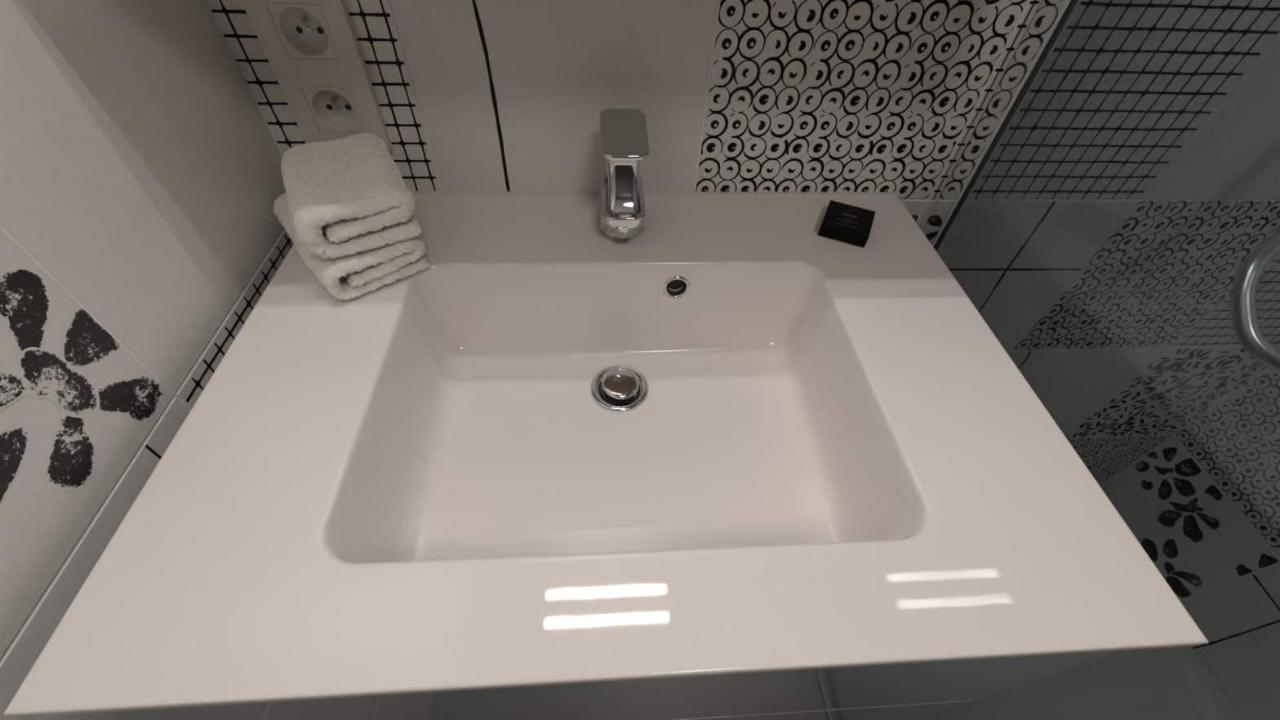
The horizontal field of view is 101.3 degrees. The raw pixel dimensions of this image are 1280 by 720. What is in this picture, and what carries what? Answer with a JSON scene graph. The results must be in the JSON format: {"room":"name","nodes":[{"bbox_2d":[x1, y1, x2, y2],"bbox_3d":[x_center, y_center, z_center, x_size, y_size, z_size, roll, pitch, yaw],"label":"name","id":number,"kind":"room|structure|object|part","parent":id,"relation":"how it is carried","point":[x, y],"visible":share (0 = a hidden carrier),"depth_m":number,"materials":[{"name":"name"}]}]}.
{"room":"bathroom","nodes":[
{"label":"bathroom","id":0,"kind":"room"},
{"bbox_2d":[0,0,293,719],"bbox_3d":[-0.378,0.307,-0.222,0.090,2.398,2.002,-1,49,-4],"label":"wall","id":1,"kind":"structure","parent":0,"point":[141,179],"depth_m":0.37,"materials":[{"name":"tile"}]},
{"bbox_2d":[204,0,1279,485],"bbox_3d":[0.420,-0.444,0.476,1.766,2.398,0.091,-1,49,-4],"label":"wall","id":2,"kind":"structure","parent":0,"point":[1103,242],"depth_m":0.60,"materials":[{"name":"tile"}]},
{"bbox_2d":[240,0,392,151],"bbox_3d":[-0.314,-0.287,0.517,0.086,0.162,0.013,-1,49,-4],"label":"wall socket","id":3,"kind":"object","parent":2,"relation":"attached to","point":[312,49],"visible":1,"depth_m":0.51,"materials":[{"name":"white plastic"}]},
{"bbox_2d":[106,650,1121,719],"bbox_3d":[-0.018,0.165,0.678,0.689,0.511,0.504,-1,49,-4],"label":"vanity cabinet","id":4,"kind":"object","parent":2,"relation":"attached to","point":[903,691],"visible":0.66,"depth_m":0.41,"materials":[{"name":"grey paint"}]},
{"bbox_2d":[2,191,1208,717],"bbox_3d":[-0.011,0.037,0.527,0.700,0.148,0.515,-1,49,-4],"label":"washbasin","id":5,"kind":"object","parent":4,"relation":"in","point":[728,435],"visible":0.98,"depth_m":0.43,"materials":[{"name":"white ceramic"}]},
{"bbox_2d":[273,192,430,301],"bbox_3d":[-0.302,-0.136,0.539,0.103,0.042,0.180,-31,57,-26],"label":"folded towel","id":6,"kind":"object","parent":5,"relation":"on","point":[350,277],"visible":0.32,"depth_m":0.50,"materials":[{"name":"fabric"}]},
{"bbox_2d":[280,132,422,259],"bbox_3d":[-0.282,-0.165,0.504,0.106,0.054,0.156,-23,54,-21],"label":"folded towel","id":7,"kind":"object","parent":6,"relation":"on","point":[348,196],"visible":1,"depth_m":0.47,"materials":[{"name":"fabric"}]},
{"bbox_2d":[599,108,648,238],"bbox_3d":[-0.018,-0.188,0.551,0.052,0.115,0.089,-1,49,-4],"label":"faucet","id":8,"kind":"object","parent":5,"relation":"on","point":[624,137],"visible":1,"depth_m":0.53,"materials":[{"name":"silver metal"}]},
{"bbox_3d":[-0.019,-0.173,0.568,0.046,0.013,0.089,-1,49,-4],"label":"spout","id":9,"kind":"part","parent":8,"relation":"part of","materials":[{"name":"silver metal"}]},
{"bbox_3d":[-0.016,-0.221,0.513,0.046,0.014,0.082,-1,49,-4],"label":"lever","id":10,"kind":"part","parent":8,"relation":"part of","materials":[{"name":"silver metal"}]},
{"bbox_2d":[817,200,875,247],"bbox_3d":[0.238,-0.157,0.603,0.052,0.016,0.056,20,51,14],"label":"soap box","id":11,"kind":"object","parent":5,"relation":"on","point":[842,222],"visible":1,"depth_m":0.59,"materials":[{"name":"black cardboard"}]},
{"bbox_3d":[-0.009,0.431,0.612,0.689,0.248,0.016,-1,49,-4],"label":"drawer","id":12,"kind":"part","parent":4,"relation":"part of","materials":[{"name":"grey paint"}]},
{"bbox_2d":[919,0,1082,253],"bbox_3d":[0.422,0.064,0.270,0.024,2.000,0.945,-1,49,-4],"label":"shower glass panel","id":13,"kind":"object","parent":2,"relation":"attached to","point":[1047,20],"visible":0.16,"depth_m":0.56,"materials":[{"name":"clear glass"}]},
{"bbox_3d":[0.811,-0.536,0.247,0.090,0.257,0.116,-1,49,-4],"label":"shower","id":14,"kind":"object","parent":2,"relation":"attached to","visible":0},
{"bbox_2d":[1230,227,1279,374],"bbox_3d":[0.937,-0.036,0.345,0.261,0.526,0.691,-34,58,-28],"label":"door handle","id":15,"kind":"object","parent":14,"relation":"hanging from","point":[1244,316],"visible":1,"depth_m":0.55,"materials":[{"name":"metal"}]},
{"bbox_2d":[1100,368,1279,719],"bbox_3d":[1.333,0.273,-0.107,0.091,2.398,2.002,-1,49,-4],"label":"wall","id":16,"kind":"structure","parent":0,"point":[1203,504],"depth_m":1.08,"materials":[{"name":"tile"}]},
{"bbox_3d":[0.433,1.130,0.746,1.765,0.080,2.107,-1,49,-4],"label":"floor","id":17,"kind":"structure","parent":0,"visible":0},
{"bbox_2d":[915,646,1241,719],"bbox_3d":[0.811,0.750,1.031,0.818,0.021,1.021,-1,49,-4],"label":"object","id":18,"kind":"structure","parent":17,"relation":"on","point":[1171,683],"depth_m":1.09,"materials":[{"name":"plastic"}]}
]}

